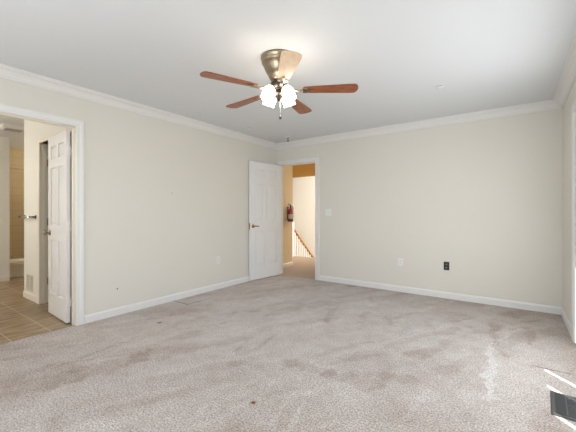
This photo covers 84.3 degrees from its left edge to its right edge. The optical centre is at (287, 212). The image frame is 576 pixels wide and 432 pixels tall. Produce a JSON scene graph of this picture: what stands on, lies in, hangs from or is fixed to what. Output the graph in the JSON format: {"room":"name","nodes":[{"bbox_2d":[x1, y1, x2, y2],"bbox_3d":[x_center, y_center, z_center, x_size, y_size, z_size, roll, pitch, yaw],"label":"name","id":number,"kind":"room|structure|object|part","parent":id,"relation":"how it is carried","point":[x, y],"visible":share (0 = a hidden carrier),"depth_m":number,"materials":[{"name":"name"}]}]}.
{"room":"empty bedroom","nodes":[
{"label":"empty bedroom","id":0,"kind":"room"},
{"bbox_2d":[0,136,9,276],"bbox_3d":[-5.652,-0.052,4.297,0.120,2.440,2.900,0,0,36],"label":"wall","id":1,"kind":"structure","parent":0,"point":[4,141],"depth_m":5.39,"materials":[{"name":"paint"}]},
{"bbox_2d":[0,275,9,281],"bbox_3d":[-5.598,1.125,4.258,0.013,0.085,2.900,0,0,36],"label":"baseboard","id":2,"kind":"structure","parent":1,"relation":"attached to","point":[2,278],"depth_m":5.38,"materials":[{"name":"paint"}]},
{"bbox_2d":[10,147,23,258],"bbox_3d":[-3.461,-0.052,5.435,4.400,2.440,1.900,0,0,36],"label":"wall","id":3,"kind":"structure","parent":0,"point":[16,154],"depth_m":6.32,"materials":[{"name":"tile"}]},
{"bbox_2d":[0,277,73,343],"bbox_3d":[-4.284,1.209,4.302,4.580,0.078,4.700,0,0,36],"label":"floor","id":4,"kind":"structure","parent":0,"point":[21,317],"depth_m":3.57,"materials":[{"name":"brown tile"}]},
{"bbox_2d":[10,258,23,277],"bbox_3d":[-4.808,1.043,6.423,0.800,0.250,1.530,0,0,36],"label":"bathtub","id":5,"kind":"object","parent":4,"relation":"on","point":[17,264],"visible":0.1,"depth_m":5.72,"materials":[{"name":"ceramic"}]},
{"bbox_2d":[24,120,71,295],"bbox_3d":[-2.384,-0.052,4.664,1.750,2.440,1.900,0,0,36],"label":"wall","id":6,"kind":"structure","parent":0,"point":[33,130],"depth_m":4.23,"materials":[{"name":"paint"}]},
{"bbox_2d":[18,215,35,218],"bbox_3d":[-3.466,0.063,4.225,0.470,0.048,0.073,0,0,36],"label":"towel bar","id":7,"kind":"object","parent":6,"relation":"attached to","point":[24,216],"visible":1,"depth_m":4.12,"materials":[{"name":"silver metal"}]},
{"bbox_2d":[26,273,32,291],"bbox_3d":[-3.460,0.940,4.259,0.250,0.210,0.013,0,0,36],"label":"air vent","id":8,"kind":"object","parent":6,"relation":"in","point":[29,278],"visible":1,"depth_m":4.25,"materials":[{"name":"metal"}]},
{"bbox_2d":[23,291,36,302],"bbox_3d":[-3.427,1.125,4.234,0.553,0.085,0.013,0,0,36],"label":"baseboard","id":9,"kind":"structure","parent":6,"relation":"attached to","point":[32,297],"depth_m":4.22,"materials":[{"name":"paint"}]},
{"bbox_2d":[37,128,71,303],"bbox_3d":[-2.718,0.117,3.788,1.119,2.102,0.122,0,0,36],"label":"door frame","id":10,"kind":"structure","parent":6,"relation":"attached to","point":[43,147],"depth_m":4.05,"materials":[{"name":"paint"}]},
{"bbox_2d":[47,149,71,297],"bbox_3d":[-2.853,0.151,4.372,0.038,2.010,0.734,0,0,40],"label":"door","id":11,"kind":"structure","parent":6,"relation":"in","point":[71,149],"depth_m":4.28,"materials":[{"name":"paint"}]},
{"bbox_2d":[0,78,275,314],"bbox_3d":[-1.849,-0.052,3.821,0.100,2.440,5.450,0,0,36],"label":"wall","id":12,"kind":"structure","parent":0,"point":[163,199],"depth_m":3.94,"materials":[{"name":"beige paint"}]},
{"bbox_2d":[0,104,83,325],"bbox_3d":[-2.398,0.109,3.042,0.122,2.118,0.769,0,0,36],"label":"door frame","id":13,"kind":"structure","parent":12,"relation":"attached to","point":[79,125],"depth_m":3.28,"materials":[{"name":"white paint"}]},
{"bbox_2d":[43,130,70,322],"bbox_3d":[-2.528,0.148,3.512,0.618,2.015,0.167,0,0,39],"label":"door","id":14,"kind":"structure","parent":12,"relation":"in","point":[59,148],"depth_m":3.46,"materials":[{"name":"white paint"}]},
{"bbox_2d":[0,64,276,148],"bbox_3d":[-1.738,-1.226,3.815,0.088,0.092,5.330,0,0,36],"label":"crown molding","id":15,"kind":"structure","parent":12,"relation":"attached to","point":[6,72],"depth_m":3.54,"materials":[{"name":"white paint"}]},
{"bbox_2d":[84,276,248,323],"bbox_3d":[-1.175,1.125,4.667,0.013,0.085,3.290,0,0,36],"label":"baseboard","id":16,"kind":"structure","parent":12,"relation":"attached to","point":[97,316],"depth_m":4.00,"materials":[{"name":"white paint"}]},
{"bbox_2d":[216,256,219,263],"bbox_3d":[-1.060,0.727,4.831,0.009,0.116,0.072,0,0,36],"label":"wall outlet","id":17,"kind":"object","parent":12,"relation":"attached to","point":[217,257],"visible":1,"depth_m":4.83,"materials":[{"name":"white plastic"}]},
{"bbox_2d":[249,161,280,280],"bbox_3d":[-0.376,0.146,5.622,0.096,2.015,0.761,0,0,42],"label":"door","id":18,"kind":"structure","parent":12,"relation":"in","point":[264,178],"depth_m":5.59,"materials":[{"name":"white paint"}]},
{"bbox_2d":[0,275,575,431],"bbox_3d":[-0.110,1.168,2.651,4.130,0.001,5.330,0,0,36],"label":"floor","id":19,"kind":"structure","parent":0,"point":[277,353],"depth_m":2.42,"materials":[{"name":"beige carpet"}]},
{"bbox_2d":[550,391,575,421],"bbox_3d":[1.671,1.161,1.909,0.148,0.011,0.304,0,0,39],"label":"floor vent","id":20,"kind":"object","parent":19,"relation":"in","point":[562,405],"visible":1,"depth_m":1.90,"materials":[{"name":"metal"}]},
{"bbox_2d":[0,0,575,148],"bbox_3d":[-2.097,-1.332,3.672,8.870,0.120,6.220,0,0,36],"label":"ceiling","id":21,"kind":"structure","parent":0,"point":[484,54],"depth_m":2.55,"materials":[{"name":"paint"}]},
{"bbox_2d":[0,123,23,132],"bbox_3d":[-4.118,-1.248,4.774,0.320,0.048,0.320,0,0,36],"label":"ceiling vent","id":22,"kind":"object","parent":21,"relation":"in","point":[8,127],"visible":0.96,"depth_m":4.70,"materials":[{"name":"white plastic"}]},
{"bbox_2d":[200,49,357,118],"bbox_3d":[-0.040,-1.018,2.610,1.216,0.507,1.239,0,0,0],"label":"ceiling fan","id":23,"kind":"object","parent":21,"relation":"hanging from","point":[279,65],"visible":1,"depth_m":2.54,"materials":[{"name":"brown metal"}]},
{"bbox_3d":[-0.441,-1.004,2.415,0.447,0.024,0.136,0,0,-30],"label":"blade","id":24,"kind":"part","parent":23,"relation":"part of","materials":[{"name":"brown wood"}]},
{"bbox_3d":[-0.393,-1.004,2.911,0.447,0.024,0.136,0,0,41],"label":"blade","id":25,"kind":"part","parent":23,"relation":"part of","materials":[{"name":"brown wood"}]},
{"bbox_3d":[-0.158,-0.953,2.548,0.103,0.130,0.121,0,0,45],"label":"lamp shade","id":26,"kind":"part","parent":23,"relation":"part of","materials":[{"name":"white glass"}]},
{"bbox_3d":[-0.158,-0.953,2.712,0.121,0.130,0.103,0,0,45],"label":"lamp shade","id":27,"kind":"part","parent":23,"relation":"part of","materials":[{"name":"white glass"}]},
{"bbox_3d":[0.006,-0.953,2.712,0.103,0.130,0.121,0,0,45],"label":"lamp shade","id":28,"kind":"part","parent":23,"relation":"part of","materials":[{"name":"white glass"}]},
{"bbox_3d":[0.006,-0.953,2.548,0.121,0.130,0.103,0,0,45],"label":"lamp shade","id":29,"kind":"part","parent":23,"relation":"part of","materials":[{"name":"white glass"}]},
{"bbox_3d":[-0.003,-1.004,2.195,0.136,0.024,0.412,0,0,-10],"label":"blade","id":30,"kind":"part","parent":23,"relation":"part of","materials":[{"name":"brown wood"}]},
{"bbox_3d":[0.098,-1.004,3.016,0.136,0.024,0.447,0,0,24],"label":"blade","id":31,"kind":"part","parent":23,"relation":"part of","materials":[{"name":"brown wood"}]},
{"bbox_3d":[0.346,-1.004,2.597,0.447,0.024,0.136,0,0,5],"label":"blade","id":32,"kind":"part","parent":23,"relation":"part of","materials":[{"name":"brown wood"}]},
{"bbox_2d":[283,165,292,263],"bbox_3d":[-1.084,-0.052,7.297,2.300,2.440,0.855,0,0,36],"label":"wall","id":33,"kind":"structure","parent":0,"point":[287,170],"depth_m":6.82,"materials":[{"name":"paint"}]},
{"bbox_2d":[283,262,292,267],"bbox_3d":[-0.144,1.125,6.624,0.013,0.085,0.855,0,0,36],"label":"baseboard","id":34,"kind":"structure","parent":33,"relation":"attached to","point":[288,264],"depth_m":6.83,"materials":[{"name":"paint"}]},
{"bbox_2d":[287,204,293,221],"bbox_3d":[0.058,0.011,6.782,0.137,0.385,0.157,0,0,-3],"label":"fire extinguisher","id":35,"kind":"object","parent":33,"relation":"attached to","point":[290,211],"visible":1,"depth_m":6.75,"materials":[{"name":"metal"}]},
{"bbox_2d":[280,256,314,278],"bbox_3d":[-0.077,1.218,7.287,3.950,0.100,2.250,0,0,36],"label":"floor","id":36,"kind":"structure","parent":0,"point":[303,267],"depth_m":6.59,"materials":[{"name":"carpet"}]},
{"bbox_2d":[293,176,314,257],"bbox_3d":[1.105,1.298,11.157,6.570,5.140,0.120,0,0,36],"label":"wall","id":37,"kind":"structure","parent":0,"point":[303,187],"depth_m":11.42,"materials":[{"name":"paint"}]},
{"bbox_2d":[293,163,314,177],"bbox_3d":[0.572,-1.102,8.280,3.850,0.340,0.120,0,0,36],"label":"wall header","id":38,"kind":"structure","parent":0,"point":[304,170],"depth_m":8.33,"materials":[{"name":"paint"}]},
{"bbox_2d":[276,108,562,306],"bbox_3d":[1.507,-0.052,4.844,4.370,2.440,0.120,0,0,36],"label":"wall","id":39,"kind":"structure","parent":0,"point":[483,198],"depth_m":4.27,"materials":[{"name":"beige paint"}]},
{"bbox_2d":[276,156,319,279],"bbox_3d":[0.198,0.105,5.772,0.923,2.125,0.142,0,0,36],"label":"door frame","id":40,"kind":"structure","parent":39,"relation":"attached to","point":[316,160],"depth_m":5.49,"materials":[{"name":"white paint"}]},
{"bbox_2d":[325,209,330,215],"bbox_3d":[0.676,0.005,5.355,0.116,0.116,0.016,0,0,36],"label":"light switch","id":41,"kind":"object","parent":39,"relation":"attached to","point":[327,211],"visible":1,"depth_m":5.36,"materials":[{"name":"white plastic"}]},
{"bbox_2d":[398,258,402,265],"bbox_3d":[1.647,0.732,4.665,0.072,0.116,0.009,0,0,36],"label":"wall outlet","id":42,"kind":"object","parent":39,"relation":"attached to","point":[400,260],"visible":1,"depth_m":4.66,"materials":[{"name":"white plastic"}]},
{"bbox_2d":[276,100,560,149],"bbox_3d":[1.423,-1.226,4.777,4.110,0.092,0.088,0,0,36],"label":"crown molding","id":43,"kind":"structure","parent":39,"relation":"attached to","point":[549,104],"depth_m":4.36,"materials":[{"name":"white paint"}]},
{"bbox_2d":[319,275,561,314],"bbox_3d":[1.828,1.125,4.533,3.166,0.085,0.013,0,0,36],"label":"baseboard","id":44,"kind":"structure","parent":39,"relation":"attached to","point":[455,296],"depth_m":4.26,"materials":[{"name":"white paint"}]},
{"bbox_2d":[444,262,448,269],"bbox_3d":[2.144,0.730,4.307,0.068,0.112,0.013,0,0,36],"label":"wall outlet","id":45,"kind":"object","parent":39,"relation":"attached to","point":[446,264],"visible":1,"depth_m":4.30,"materials":[{"name":"black plastic"}]},
{"bbox_2d":[563,79,575,342],"bbox_3d":[1.599,-0.022,1.354,0.160,2.500,5.450,0,0,36],"label":"wall","id":46,"kind":"structure","parent":0,"point":[567,108],"depth_m":3.21,"materials":[{"name":"beige paint"}]},
{"bbox_2d":[553,33,575,107],"bbox_3d":[1.533,-1.226,1.475,0.088,0.092,5.330,0,0,36],"label":"crown molding","id":47,"kind":"structure","parent":46,"relation":"attached to","point":[568,76],"depth_m":2.91,"materials":[{"name":"white paint"}]},
{"bbox_2d":[561,307,571,337],"bbox_3d":[2.858,1.125,3.263,0.013,0.085,0.880,0,0,36],"label":"baseboard","id":48,"kind":"structure","parent":46,"relation":"attached to","point":[563,314],"depth_m":3.23,"materials":[{"name":"white paint"}]},
{"bbox_2d":[572,99,575,342],"bbox_3d":[1.968,0.102,2.022,0.018,2.132,2.169,0,0,36],"label":"door frame","id":49,"kind":"structure","parent":46,"relation":"attached to","point":[574,103],"depth_m":2.85,"materials":[{"name":"white paint"}]},
{"bbox_3d":[0.502,2.568,8.182,3.850,2.600,0.120,0,0,36],"label":"wall","id":50,"kind":"structure","parent":0,"visible":0},
{"bbox_3d":[0.842,2.363,9.457,0.080,2.430,2.350,0,0,36],"label":"stringer","id":51,"kind":"object","parent":50,"relation":"attached to","visible":0},
{"bbox_2d":[293,219,313,257],"bbox_3d":[0.783,1.603,9.376,0.100,2.879,2.411,0,0,36],"label":"stair railing","id":52,"kind":"object","parent":51,"relation":"on","point":[306,252],"visible":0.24,"depth_m":8.70,"materials":[{"name":"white wood"}]},
{"bbox_3d":[0.111,0.665,8.436,0.100,1.005,0.100,0,0,36],"label":"newel post","id":53,"kind":"part","parent":52,"relation":"part of","materials":[{"name":"white paint"}]}
]}

